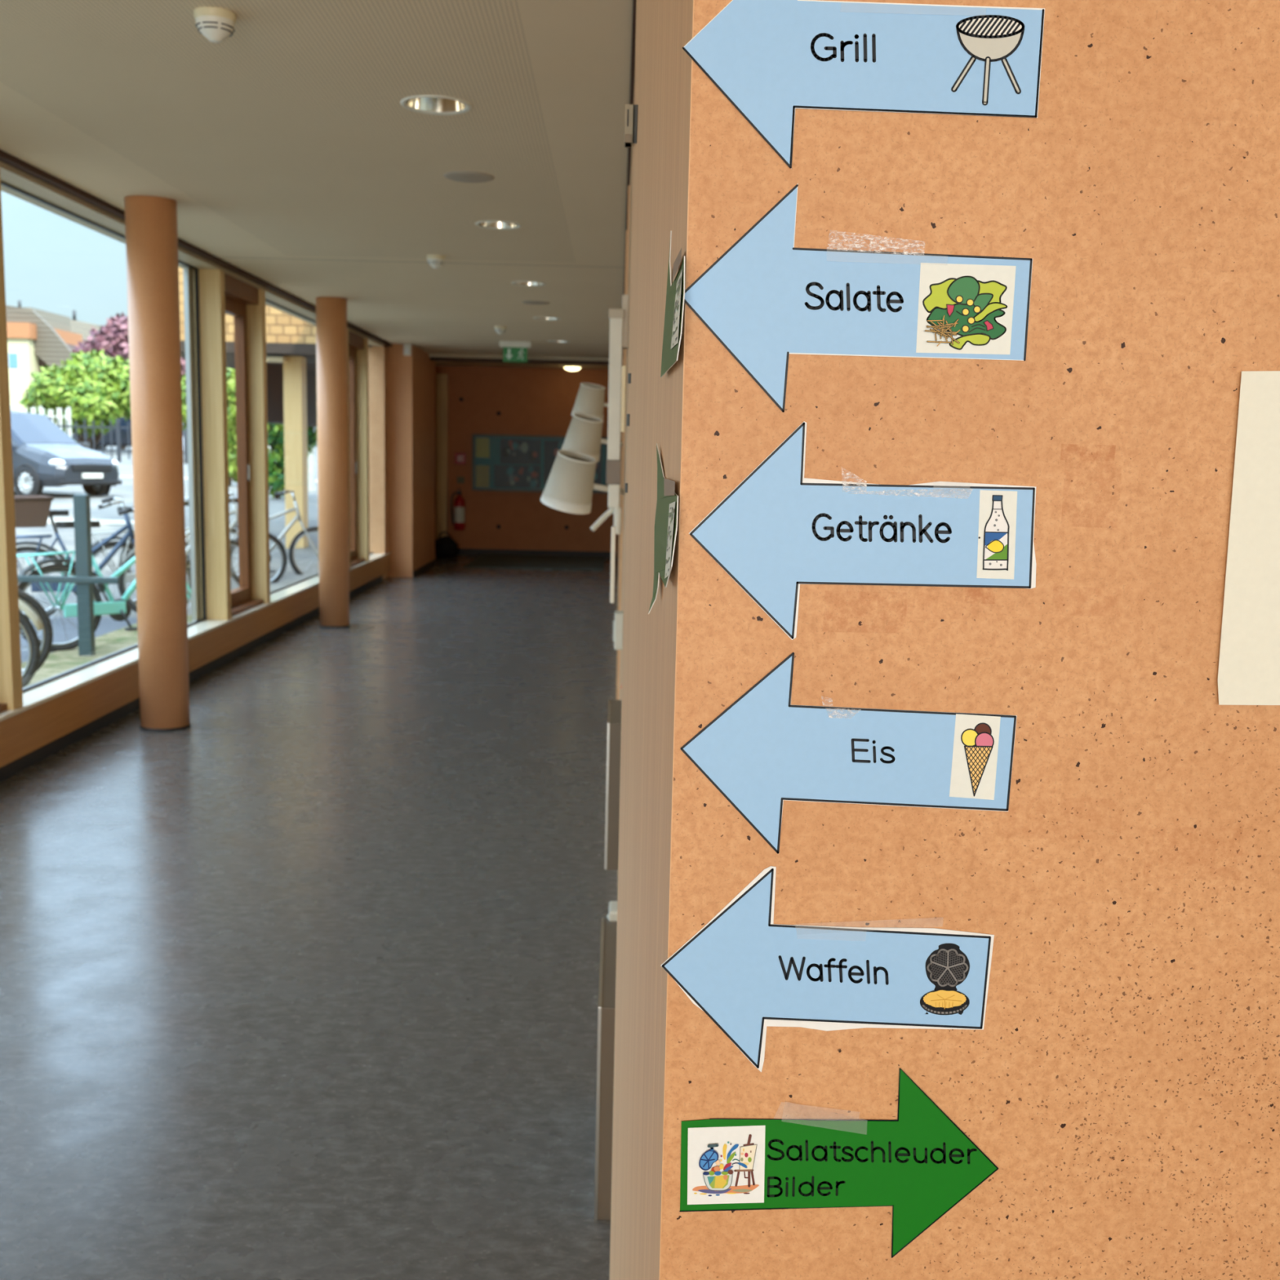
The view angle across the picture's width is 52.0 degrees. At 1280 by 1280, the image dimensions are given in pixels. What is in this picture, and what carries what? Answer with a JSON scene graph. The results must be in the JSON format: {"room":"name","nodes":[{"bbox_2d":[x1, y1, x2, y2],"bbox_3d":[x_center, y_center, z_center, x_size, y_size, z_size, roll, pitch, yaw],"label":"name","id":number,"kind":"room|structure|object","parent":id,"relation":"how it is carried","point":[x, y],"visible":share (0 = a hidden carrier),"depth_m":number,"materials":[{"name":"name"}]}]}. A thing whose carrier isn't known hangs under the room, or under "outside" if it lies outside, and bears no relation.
{"room":"school corridor","nodes":[
{"label":"school corridor","id":0,"kind":"room"},
{"bbox_2d":[0,554,617,1279],"bbox_3d":[0.983,0.555,7.466,7.720,0.120,24.600,1,8,-1],"label":"floor","id":1,"kind":"structure","parent":0,"point":[299,980],"depth_m":3.89,"materials":[{"name":"laminate"}]},
{"bbox_2d":[124,195,191,731],"bbox_3d":[-2.528,-0.888,6.892,0.260,2.738,0.260,1,8,-1],"label":"round column","id":2,"kind":"structure","parent":1,"relation":"on","point":[151,230],"depth_m":6.79,"materials":[{"name":"paint"}]},
{"bbox_2d":[315,296,350,628],"bbox_3d":[-2.588,-1.474,11.071,0.260,2.738,0.260,1,8,-1],"label":"round column","id":3,"kind":"structure","parent":1,"relation":"on","point":[331,349],"depth_m":10.97,"materials":[{"name":"paint"}]},
{"bbox_2d":[388,343,435,577],"bbox_3d":[-2.988,-2.355,16.551,0.540,2.950,1.970,1,8,-1],"label":"wall pier","id":4,"kind":"object","parent":1,"relation":"on","point":[411,379],"visible":0.5,"depth_m":15.73,"materials":[{"name":"paint"}]},
{"bbox_2d":[435,531,458,557],"bbox_3d":[-2.816,-1.367,19.000,0.385,0.408,0.368,1,8,-1],"label":"bag","id":5,"kind":"object","parent":1,"relation":"on","point":[445,546],"visible":0.9,"depth_m":18.88,"materials":[{"name":"fabric"}]},
{"bbox_2d":[463,554,604,570],"bbox_3d":[-1.417,-1.090,18.360,1.842,0.014,2.231,1,8,-1],"label":"door mat","id":6,"kind":"object","parent":1,"relation":"on","point":[482,561],"visible":1,"depth_m":18.17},
{"bbox_2d":[0,0,632,369],"bbox_3d":[0.957,-2.219,7.077,7.900,0.001,24.600,1,8,-1],"label":"ceiling","id":7,"kind":"structure","parent":0,"point":[288,152],"depth_m":5.32,"materials":[{"name":"paint"}]},
{"bbox_2d":[193,6,235,43],"bbox_3d":[-1.229,-1.772,3.801,0.116,0.078,0.116,1,8,-1],"label":"smoke detector","id":8,"kind":"object","parent":7,"relation":"attached to","point":[216,24],"visible":1,"depth_m":3.76,"materials":[{"name":"beige plastic"}]},
{"bbox_2d":[400,94,471,115],"bbox_3d":[-0.733,-2.002,4.726,0.256,0.156,0.256,1,8,-1],"label":"recessed light","id":9,"kind":"object","parent":7,"relation":"in","point":[424,104],"visible":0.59,"depth_m":4.82,"materials":[{"name":"silver metal"}]},
{"bbox_2d":[426,254,444,268],"bbox_3d":[-1.306,-2.417,8.405,0.116,0.078,0.116,1,8,-1],"label":"smoke detector","id":10,"kind":"object","parent":7,"relation":"attached to","point":[436,261],"visible":1,"depth_m":8.36,"materials":[{"name":"beige plastic"}]},
{"bbox_2d":[444,170,494,182],"bbox_3d":[-0.775,-2.098,5.955,0.228,0.008,0.228,1,8,-1],"label":"cover plate","id":11,"kind":"object","parent":7,"relation":"attached to","point":[466,176],"visible":1,"depth_m":5.93,"materials":[{"name":"paint"}]},
{"bbox_2d":[475,220,521,229],"bbox_3d":[-0.774,-2.346,7.182,0.256,0.156,0.256,1,8,-1],"label":"recessed light","id":12,"kind":"object","parent":7,"relation":"in","point":[495,224],"visible":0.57,"depth_m":7.27,"materials":[{"name":"silver glass"}]},
{"bbox_2d":[499,341,531,362],"bbox_3d":[-1.393,-3.221,14.674,0.350,0.225,0.070,1,8,-1],"label":"exit sign","id":13,"kind":"object","parent":7,"relation":"hanging from","point":[513,351],"visible":1,"depth_m":14.67,"materials":[{"name":"green plastic"}]},
{"bbox_2d":[511,280,546,286],"bbox_3d":[-0.815,-2.689,9.628,0.256,0.156,0.256,1,8,-1],"label":"recessed light","id":14,"kind":"object","parent":7,"relation":"in","point":[528,283],"visible":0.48,"depth_m":9.72,"materials":[{"name":"silver glass"}]},
{"bbox_2d":[368,344,389,578],"bbox_3d":[-2.981,-1.045,7.176,0.280,2.950,24.600,1,8,-1],"label":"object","id":15,"kind":"structure","parent":0,"point":[378,356],"depth_m":15.32,"materials":[{"name":"wood"}]},
{"bbox_2d":[0,177,22,709],"bbox_3d":[-2.904,-0.874,5.828,0.188,2.388,0.100,1,8,-1],"label":"trim","id":16,"kind":"structure","parent":15,"relation":"attached to","point":[11,672],"depth_m":5.87,"materials":[{"name":"brown wood"}]},
{"bbox_2d":[0,180,206,692],"bbox_3d":[-3.014,-1.093,7.431,0.062,2.412,3.240,1,8,-1],"label":"window","id":17,"kind":"structure","parent":15,"relation":"in","point":[188,300],"depth_m":8.92,"materials":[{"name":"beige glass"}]},
{"bbox_2d":[0,161,388,348],"bbox_3d":[-2.952,-2.530,8.019,0.250,0.282,14.880,1,8,-1],"label":"lintel","id":18,"kind":"object","parent":15,"relation":"attached to","point":[9,175],"visible":0.11,"depth_m":6.96,"materials":[{"name":"wood"}]},
{"bbox_2d":[0,553,391,782],"bbox_3d":[-2.979,0.179,8.398,0.220,0.388,14.880,1,8,-1],"label":"kerb","id":19,"kind":"object","parent":15,"relation":"attached to","point":[28,737],"visible":0.5,"depth_m":7.23,"materials":[{"name":"brown wood"}]},
{"bbox_2d":[0,551,391,721],"bbox_3d":[-2.972,-0.015,8.371,0.226,0.020,14.880,1,8,-1],"label":"sill","id":20,"kind":"structure","parent":15,"relation":"attached to","point":[32,698],"depth_m":7.22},
{"bbox_2d":[0,149,392,346],"bbox_3d":[-2.804,-2.435,8.034,0.050,0.048,14.880,1,8,-1],"label":"crown molding","id":21,"kind":"structure","parent":15,"relation":"attached to","point":[6,158],"depth_m":6.98,"materials":[{"name":"wood"}]},
{"bbox_2d":[193,268,231,619],"bbox_3d":[-2.958,-1.331,9.085,0.188,2.388,0.100,1,8,-1],"label":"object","id":22,"kind":"structure","parent":15,"relation":"attached to","point":[211,282],"depth_m":9.04,"materials":[{"name":"brown wood"}]},
{"bbox_2d":[224,273,263,616],"bbox_3d":[-2.981,-1.404,9.605,0.160,2.388,0.950,1,8,-1],"label":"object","id":23,"kind":"structure","parent":15,"relation":"in","point":[238,294],"depth_m":9.95,"materials":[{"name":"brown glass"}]},
{"bbox_2d":[246,288,270,603],"bbox_3d":[-2.975,-1.476,10.125,0.188,2.388,0.100,1,8,-1],"label":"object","id":24,"kind":"structure","parent":15,"relation":"attached to","point":[255,313],"depth_m":10.09,"materials":[{"name":"brown wood"}]},
{"bbox_2d":[265,298,319,594],"bbox_3d":[-3.084,-1.683,11.645,0.062,2.412,3.070,1,8,-1],"label":"window","id":25,"kind":"structure","parent":15,"relation":"in","point":[266,300],"depth_m":11.55,"materials":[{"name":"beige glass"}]},
{"bbox_2d":[346,328,350,568],"bbox_3d":[-3.027,-1.909,13.214,0.188,2.388,0.100,1,8,-1],"label":"trim","id":26,"kind":"structure","parent":15,"relation":"attached to","point":[347,329],"depth_m":13.23,"materials":[{"name":"brown wood"}]},
{"bbox_2d":[348,330,365,567],"bbox_3d":[-3.050,-1.982,13.734,0.160,2.388,0.950,1,8,-1],"label":"window","id":27,"kind":"structure","parent":15,"relation":"in","point":[355,341],"depth_m":14.10,"materials":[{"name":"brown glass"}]},
{"bbox_2d":[355,337,369,560],"bbox_3d":[-3.045,-2.055,14.254,0.188,2.388,0.100,1,8,-1],"label":"trim","id":28,"kind":"structure","parent":15,"relation":"attached to","point":[362,355],"depth_m":14.20,"materials":[{"name":"brown wood"}]},
{"bbox_2d":[435,365,618,557],"bbox_3d":[-1.800,-2.724,19.382,3.250,2.950,0.200,1,8,-1],"label":"wall","id":29,"kind":"structure","parent":0,"point":[541,402],"depth_m":19.24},
{"bbox_2d":[435,373,448,539],"bbox_3d":[-2.893,-2.559,19.215,0.156,2.620,0.140,1,8,-1],"label":"door frame","id":30,"kind":"structure","parent":29,"relation":"attached to","point":[442,470],"depth_m":19.14,"materials":[{"name":"brown wood"}]},
{"bbox_2d":[450,488,464,530],"bbox_3d":[-2.652,-1.919,19.275,0.170,0.607,0.211,6,9,33],"label":"fire extinguisher","id":31,"kind":"object","parent":29,"relation":"attached to","point":[458,522],"visible":1,"depth_m":19.22,"materials":[{"name":"red paint"}]},
{"bbox_2d":[428,353,608,364],"bbox_3d":[-1.693,-3.616,16.876,2.930,0.085,0.180,1,8,-1],"label":"trim","id":32,"kind":"structure","parent":29,"relation":"attached to","point":[433,357],"depth_m":16.84,"materials":[{"name":"wood"}]},
{"bbox_2d":[457,548,616,558],"bbox_3d":[-1.576,-1.288,19.476,2.440,0.090,0.020,1,8,-1],"label":"baseboard","id":33,"kind":"structure","parent":29,"relation":"attached to","point":[461,551],"depth_m":19.47,"materials":[{"name":"wood"}]},
{"bbox_2d":[471,434,608,493],"bbox_3d":[-1.461,-2.586,19.271,1.997,0.820,0.070,1,8,-1],"label":"bulletin board","id":34,"kind":"object","parent":29,"relation":"attached to","point":[495,439],"visible":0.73,"depth_m":19.27,"materials":[{"name":"teal fabric"}]},
{"bbox_2d":[475,437,489,457],"bbox_3d":[-2.304,-2.818,19.242,0.200,0.290,0.008,1,8,-1],"label":"notice sheet","id":35,"kind":"object","parent":34,"relation":"attached to","point":[482,444],"visible":1,"depth_m":19.24,"materials":[{"name":"yellow paper"}]},
{"bbox_2d":[475,465,489,487],"bbox_3d":[-2.314,-2.407,19.299,0.200,0.320,0.008,1,8,-1],"label":"notice sheet","id":36,"kind":"object","parent":34,"relation":"attached to","point":[482,472],"visible":1,"depth_m":19.30,"materials":[{"name":"paper"}]},
{"bbox_2d":[493,464,540,488],"bbox_3d":[-1.804,-2.406,19.306,0.680,0.320,0.011,1,8,-1],"label":"photo poster","id":37,"kind":"object","parent":34,"relation":"attached to","point":[504,476],"visible":1,"depth_m":19.30,"materials":[{"name":"paper"}]},
{"bbox_2d":[500,439,541,464],"bbox_3d":[-1.750,-2.762,19.257,0.590,0.360,0.011,1,8,-1],"label":"photo poster","id":38,"kind":"object","parent":34,"relation":"attached to","point":[524,451],"visible":1,"depth_m":19.25,"materials":[{"name":"paper"}]},
{"bbox_2d":[543,440,602,484],"bbox_3d":[-0.986,-2.599,19.293,0.847,0.662,0.011,1,8,-1],"label":"photo poster","id":39,"kind":"object","parent":34,"relation":"attached to","point":[551,447],"visible":0.23,"depth_m":19.28,"materials":[{"name":"paper"}]},
{"bbox_2d":[617,97,634,700],"bbox_3d":[-0.071,-1.478,10.749,0.160,2.950,17.700,1,8,-1],"label":"wall","id":40,"kind":"structure","parent":0,"point":[632,153],"depth_m":5.21,"materials":[{"name":"brown wood"}]},
{"bbox_2d":[540,449,624,514],"bbox_3d":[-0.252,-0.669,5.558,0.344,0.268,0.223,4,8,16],"label":"shade","id":41,"kind":"object","parent":40,"relation":"attached to","point":[570,486],"visible":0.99,"depth_m":5.49,"materials":[{"name":"white plastic"}]},
{"bbox_2d":[571,382,608,419],"bbox_3d":[-0.225,-1.247,6.891,0.276,0.205,0.178,3,8,12],"label":"shade","id":42,"kind":"object","parent":40,"relation":"attached to","point":[589,400],"visible":0.91,"depth_m":6.83,"materials":[{"name":"white plastic"}]},
{"bbox_2d":[560,413,622,462],"bbox_3d":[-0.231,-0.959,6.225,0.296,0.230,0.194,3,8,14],"label":"shade","id":43,"kind":"object","parent":40,"relation":"attached to","point":[584,435],"visible":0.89,"depth_m":6.16,"materials":[{"name":"white plastic"}]},
{"bbox_2d":[594,917,617,1220],"bbox_3d":[-0.068,0.963,2.829,0.047,0.580,0.502,1,8,-1],"label":"panel","id":44,"kind":"object","parent":40,"relation":"attached to","point":[607,964],"visible":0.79,"depth_m":2.58,"materials":[{"name":"silver metal"}]},
{"bbox_2d":[590,294,628,534],"bbox_3d":[-0.121,-0.884,5.181,0.135,0.929,0.130,1,8,-1],"label":"dispenser","id":45,"kind":"object","parent":40,"relation":"attached to","point":[618,317],"visible":0.99,"depth_m":5.12,"materials":[{"name":"white plastic"}]},
{"bbox_2d":[606,901,617,921],"bbox_3d":[-0.061,0.672,3.062,0.034,0.107,0.080,1,8,-1],"label":"wall socket","id":46,"kind":"object","parent":40,"relation":"attached to","point":[612,916],"visible":0.34,"depth_m":3.02,"materials":[{"name":"plastic"}]},
{"bbox_2d":[609,526,615,603],"bbox_3d":[-0.075,-0.207,3.620,0.012,0.211,0.030,1,8,-1],"label":"door pull","id":47,"kind":"object","parent":40,"relation":"attached to","point":[613,528],"visible":1,"depth_m":3.60,"materials":[{"name":"white plastic"}]},
{"bbox_2d":[604,698,622,870],"bbox_3d":[-0.087,0.463,4.304,0.046,0.473,0.402,1,8,-1],"label":"panel","id":48,"kind":"object","parent":40,"relation":"attached to","point":[614,715],"visible":0.84,"depth_m":4.11,"materials":[{"name":"silver metal"}]},
{"bbox_2d":[613,610,623,649],"bbox_3d":[-0.070,-0.032,4.276,0.035,0.119,0.080,1,8,-1],"label":"wall socket","id":49,"kind":"object","parent":40,"relation":"attached to","point":[618,623],"visible":0.91,"depth_m":4.24,"materials":[{"name":"plastic"}]},
{"bbox_2d":[616,230,626,699],"bbox_3d":[-0.097,-0.891,7.372,0.022,2.720,0.050,1,8,-1],"label":"trim","id":50,"kind":"structure","parent":40,"relation":"attached to","point":[626,230],"depth_m":7.36,"materials":[{"name":"brown wood"}]},
{"bbox_2d":[620,365,626,431],"bbox_3d":[-0.040,-0.581,3.165,0.010,0.157,0.030,1,8,-1],"label":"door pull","id":51,"kind":"object","parent":40,"relation":"attached to","point":[624,367],"visible":1,"depth_m":3.15,"materials":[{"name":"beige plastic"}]},
{"bbox_2d":[617,185,630,699],"bbox_3d":[-0.075,-0.724,6.184,0.018,2.720,0.050,1,8,-1],"label":"trim","id":52,"kind":"structure","parent":40,"relation":"attached to","point":[628,188],"depth_m":6.15,"materials":[{"name":"brown wood"}]},
{"bbox_2d":[622,0,636,355],"bbox_3d":[-0.123,-2.721,10.498,0.024,0.022,17.450,1,8,-1],"label":"trim","id":53,"kind":"structure","parent":40,"relation":"attached to","point":[633,24],"depth_m":4.39,"materials":[{"name":"wood"}]},
{"bbox_2d":[624,104,638,147],"bbox_3d":[-0.015,-0.742,1.881,0.014,0.089,0.173,1,8,-3],"label":"bracket","id":54,"kind":"object","parent":40,"relation":"attached to","point":[631,110],"visible":1,"depth_m":1.89,"materials":[{"name":"black plastic"}]},
{"bbox_2d":[609,0,694,1279],"bbox_3d":[0.058,-0.079,1.550,0.146,2.730,0.990,1,8,-1],"label":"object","id":55,"kind":"structure","parent":40,"relation":"attached to","point":[663,81],"depth_m":1.41,"materials":[{"name":"brown wood"}]},
{"bbox_2d":[648,443,678,613],"bbox_3d":[0.019,-0.095,1.164,0.011,0.160,0.272,1,8,-4],"label":"arrow sign","id":56,"kind":"object","parent":55,"relation":"attached to","point":[667,504],"visible":1,"depth_m":1.15,"materials":[{"name":"green paper"}]},
{"bbox_2d":[664,501,675,578],"bbox_3d":[0.024,-0.082,1.073,0.004,0.066,0.075,1,8,-3],"label":"picture","id":57,"kind":"object","parent":56,"relation":"attached to","point":[670,536],"depth_m":1.06},
{"bbox_2d":[660,231,684,377],"bbox_3d":[0.027,-0.287,1.103,0.006,0.121,0.214,1,8,-3],"label":"arrow sign","id":58,"kind":"object","parent":55,"relation":"attached to","point":[674,305],"visible":1,"depth_m":1.08,"materials":[{"name":"green paper"}]},
{"bbox_2d":[671,269,682,348],"bbox_3d":[0.029,-0.262,1.042,0.003,0.057,0.075,1,8,-3],"label":"picture","id":59,"kind":"object","parent":58,"relation":"attached to","point":[677,316],"depth_m":1.03},
{"bbox_2d":[660,0,1279,1279],"bbox_3d":[2.505,-0.079,1.152,4.949,2.950,0.120,1,8,-1],"label":"bulletin board","id":60,"kind":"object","parent":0,"point":[1120,1081],"depth_m":1.07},
{"bbox_2d":[660,866,994,1071],"bbox_3d":[0.156,0.278,1.100,0.278,0.181,0.002,1,8,-1],"label":"arrow sign","id":61,"kind":"object","parent":60,"relation":"attached to","point":[748,973],"visible":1,"depth_m":1.10,"materials":[{"name":"blue paper"}]},
{"bbox_2d":[920,942,969,1015],"bbox_3d":[0.257,0.285,1.103,0.042,0.063,0.001,1,8,-1],"label":"picture","id":62,"kind":"object","parent":61,"relation":"attached to","point":[944,967],"depth_m":1.10},
{"bbox_2d":[679,1067,998,1257],"bbox_3d":[0.171,0.448,1.124,0.274,0.174,0.003,1,8,-1],"label":"arrow sign","id":63,"kind":"object","parent":60,"relation":"attached to","point":[920,1163],"visible":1,"depth_m":1.12,"materials":[{"name":"green paper"}]},
{"bbox_2d":[687,1125,765,1204],"bbox_3d":[0.074,0.449,1.122,0.067,0.073,0.002,1,8,-1],"label":"picture","id":64,"kind":"object","parent":63,"relation":"attached to","point":[726,1164],"depth_m":1.12,"materials":[{"name":"paper"}]},
{"bbox_2d":[680,652,1017,853],"bbox_3d":[0.170,0.095,1.075,0.275,0.169,0.002,1,8,-1],"label":"arrow sign","id":65,"kind":"object","parent":60,"relation":"attached to","point":[764,750],"visible":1,"depth_m":1.07,"materials":[{"name":"blue paper"}]},
{"bbox_2d":[949,714,1000,799],"bbox_3d":[0.275,0.096,1.077,0.038,0.072,0.001,1,8,-1],"label":"picture","id":66,"kind":"object","parent":65,"relation":"attached to","point":[975,740],"depth_m":1.08},
{"bbox_2d":[680,183,1032,412],"bbox_3d":[0.168,-0.265,1.024,0.274,0.174,0.004,1,8,-1],"label":"arrow sign","id":67,"kind":"object","parent":60,"relation":"attached to","point":[766,300],"visible":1,"depth_m":1.02,"materials":[{"name":"blue paper"}]},
{"bbox_2d":[915,262,1016,354],"bbox_3d":[0.255,-0.259,1.026,0.075,0.069,0.003,1,8,-1],"label":"picture","id":68,"kind":"object","parent":67,"relation":"attached to","point":[962,308],"depth_m":1.03},
{"bbox_2d":[688,421,1035,639],"bbox_3d":[0.179,-0.085,1.050,0.281,0.175,0.002,1,8,-1],"label":"arrow sign","id":69,"kind":"object","parent":60,"relation":"attached to","point":[780,530],"visible":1,"depth_m":1.05,"materials":[{"name":"blue paper"}]},
{"bbox_2d":[976,489,1017,579],"bbox_3d":[0.286,-0.084,1.052,0.032,0.071,0.001,1,8,-1],"label":"picture","id":70,"kind":"object","parent":69,"relation":"attached to","point":[996,509],"depth_m":1.05,"materials":[{"name":"white"}]},
{"bbox_2d":[682,0,1044,168],"bbox_3d":[0.169,-0.446,0.999,0.275,0.171,0.002,1,8,-1],"label":"arrow sign","id":71,"kind":"object","parent":60,"relation":"attached to","point":[771,60],"visible":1,"depth_m":1.00,"materials":[{"name":"blue paper"}]},
{"bbox_2d":[951,14,1024,105],"bbox_3d":[0.265,-0.442,1.001,0.054,0.066,0.001,1,8,-1],"label":"picture","id":72,"kind":"object","parent":71,"relation":"attached to","point":[988,51],"depth_m":1.00,"materials":[{"name":"blue"}]},
{"bbox_2d":[1217,370,1279,705],"bbox_3d":[0.509,-0.080,1.054,0.077,0.269,0.001,1,8,-1],"label":"paper sheet","id":73,"kind":"object","parent":60,"relation":"attached to","point":[1249,667],"visible":1,"depth_m":1.05,"materials":[{"name":"paper"}]},
{"label":"outside","id":74,"kind":"structure","parent":0,"visible":0},
{"bbox_2d":[13,445,319,617],"bbox_3d":[-82.594,-10.465,66.834,157.070,1.703,162.000,1,8,-1],"label":"ground","id":75,"kind":"structure","parent":74,"point":[63,500],"depth_m":21.11,"materials":[{"name":"concrete"}]},
{"bbox_2d":[10,405,71,437],"bbox_3d":[-30.267,-10.340,64.718,4.440,2.360,0.140,1,8,-1],"label":"picket fence","id":76,"kind":"object","parent":75,"relation":"on","point":[42,411],"visible":0.3,"depth_m":64.60,"materials":[{"name":"wood"}]},
{"bbox_2d":[5,300,82,434],"bbox_3d":[-44.168,-19.739,97.839,8.804,10.252,9.300,1,8,-1],"label":"house","id":77,"kind":"structure","parent":75,"relation":"on","point":[37,339],"depth_m":93.92,"materials":[{"name":"paint"}]},
{"bbox_2d":[10,410,122,495],"bbox_3d":[-14.082,-4.185,29.501,5.090,1.990,2.320,5,9,27],"label":"car","id":78,"kind":"object","parent":75,"relation":"on","point":[44,455],"visible":0.73,"depth_m":28.34,"materials":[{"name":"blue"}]},
{"bbox_2d":[56,480,122,484],"bbox_3d":[-11.943,-3.420,28.498,0.205,0.100,1.600,5,9,27],"label":"vent","id":79,"kind":"object","parent":78,"relation":"attached to","point":[58,482],"depth_m":28.37,"materials":[{"name":"black plastic"}]},
{"bbox_2d":[71,464,111,471],"bbox_3d":[-11.884,-3.732,28.428,0.120,0.140,1.000,5,9,27],"label":"grille","id":80,"kind":"object","parent":78,"relation":"attached to","point":[74,467],"depth_m":28.37,"materials":[{"name":"black plastic"}]},
{"bbox_2d":[17,348,131,448],"bbox_3d":[-29.066,-12.746,70.229,7.788,5.599,4.910,-2,9,-21],"label":"bush","id":81,"kind":"object","parent":75,"relation":"on","point":[92,393],"visible":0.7,"depth_m":68.98,"materials":[{"name":"green plant"}]},
{"bbox_2d":[70,310,106,346],"bbox_3d":[-47.786,-23.632,118.794,8.402,11.566,8.600,1,8,-1],"label":"gabled house","id":82,"kind":"structure","parent":75,"relation":"on","point":[82,328],"depth_m":115.78,"materials":[{"name":"white"}]},
{"bbox_2d":[46,518,134,525],"bbox_3d":[-34.391,-2.515,21.895,52.000,0.030,1.200,1,8,-1],"label":"kerb","id":83,"kind":"object","parent":75,"relation":"on","point":[111,522],"depth_m":22.23,"materials":[{"name":"concrete"}]},
{"bbox_2d":[71,417,132,449],"bbox_3d":[-30.260,-11.964,76.590,5.100,2.070,1.951,1,8,-1],"label":"van","id":84,"kind":"object","parent":75,"relation":"on","point":[124,442],"visible":0.12,"depth_m":75.67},
{"bbox_2d":[47,417,187,463],"bbox_3d":[-23.283,-8.389,55.010,8.581,1.810,0.140,1,8,-1],"label":"iron fence","id":85,"kind":"object","parent":75,"relation":"on","point":[117,427],"visible":0.36,"depth_m":54.97,"materials":[{"name":"metal"}]},
{"bbox_2d":[71,311,186,449],"bbox_3d":[-31.236,-16.108,82.044,8.422,8.506,3.972,1,8,-1],"label":"copper beech","id":86,"kind":"object","parent":75,"relation":"on","point":[114,335],"visible":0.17,"depth_m":80.73,"materials":[{"name":"purple plant"}]},
{"bbox_2d":[181,367,237,486],"bbox_3d":[-11.454,-5.782,35.346,2.352,3.307,1.357,1,8,-1],"label":"shrub","id":87,"kind":"object","parent":75,"relation":"on","point":[231,397],"visible":0.17,"depth_m":35.00,"materials":[{"name":"green plant"}]},
{"bbox_2d":[267,445,315,491],"bbox_3d":[-9.021,-4.424,33.586,1.353,1.210,0.140,1,8,-1],"label":"picket fence","id":88,"kind":"object","parent":75,"relation":"on","point":[311,457],"visible":0.2,"depth_m":33.55,"materials":[{"name":"wood"}]},
{"bbox_2d":[267,422,317,498],"bbox_3d":[-7.074,-4.790,29.511,3.781,3.302,1.569,1,8,-1],"label":"shrub","id":89,"kind":"object","parent":75,"relation":"on","point":[275,431],"visible":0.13,"depth_m":29.38,"materials":[{"name":"green plant"}]},
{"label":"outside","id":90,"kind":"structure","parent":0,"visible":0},
{"bbox_2d":[20,615,191,686],"bbox_3d":[-6.014,-0.756,15.952,5.570,0.012,28.000,1,8,-1],"label":"grass","id":91,"kind":"structure","parent":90,"point":[57,662],"depth_m":10.65,"materials":[{"name":"plant"}]},
{"bbox_2d":[18,599,43,688],"bbox_3d":[-4.541,-0.142,7.803,1.769,1.117,0.606,1,8,0],"label":"bicycle","id":92,"kind":"object","parent":91,"relation":"on","point":[32,637],"visible":0.62,"depth_m":8.06,"materials":[{"name":"rubber"}]},
{"bbox_2d":[17,588,53,672],"bbox_3d":[-4.716,-0.218,8.320,1.752,1.117,0.612,0,8,-12],"label":"bicycle","id":93,"kind":"object","parent":91,"relation":"on","point":[47,631],"visible":0.53,"depth_m":8.71,"materials":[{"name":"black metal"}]},
{"bbox_2d":[17,493,119,656],"bbox_3d":[-5.006,-0.495,9.864,2.196,1.225,0.100,1,8,-1],"label":"stand","id":94,"kind":"object","parent":91,"relation":"on","point":[84,579],"visible":1,"depth_m":9.84,"materials":[{"name":"metal"}]},
{"bbox_2d":[15,497,191,620],"bbox_3d":[-5.028,-0.741,12.003,1.751,1.119,0.611,1,8,-4],"label":"bicycle","id":95,"kind":"object","parent":91,"relation":"on","point":[22,549],"visible":0.34,"depth_m":11.91,"materials":[{"name":"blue metal"}]},
{"bbox_2d":[16,507,191,651],"bbox_3d":[-4.117,-0.505,10.462,0.611,1.119,1.751,6,9,32],"label":"bicycle","id":96,"kind":"object","parent":91,"relation":"on","point":[119,610],"visible":0.35,"depth_m":10.20,"materials":[{"name":"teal metal"}]},
{"bbox_2d":[13,495,53,527],"bbox_3d":[-4.722,-0.986,10.072,0.357,0.234,0.282,-6,11,-41],"label":"basket","id":97,"kind":"object","parent":96,"relation":"on","point":[30,511],"visible":0.7,"depth_m":10.01,"materials":[{"name":"plastic"}]},
{"bbox_2d":[91,497,239,604],"bbox_3d":[-4.629,-0.866,12.965,0.611,1.119,1.751,8,10,38],"label":"bicycle","id":98,"kind":"object","parent":91,"relation":"on","point":[130,577],"visible":0.16,"depth_m":12.67,"materials":[{"name":"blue metal"}]},
{"bbox_2d":[118,492,287,584],"bbox_3d":[-4.817,-1.090,14.539,1.735,1.119,0.605,0,8,-12],"label":"bicycle","id":99,"kind":"object","parent":91,"relation":"on","point":[282,548],"visible":0.19,"depth_m":14.72,"materials":[{"name":"silver metal"}]},
{"bbox_2d":[178,266,317,548],"bbox_3d":[-5.035,-5.114,21.306,3.399,7.204,7.020,1,8,-1],"label":"building","id":100,"kind":"structure","parent":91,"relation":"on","point":[291,340],"depth_m":18.59,"materials":[{"name":"brick"}]},
{"bbox_2d":[189,489,318,575],"bbox_3d":[-4.420,-1.232,15.614,1.733,1.119,0.608,-5,10,-38],"label":"bicycle","id":101,"kind":"object","parent":91,"relation":"on","point":[304,531],"visible":0.34,"depth_m":15.71,"materials":[{"name":"silver metal"}]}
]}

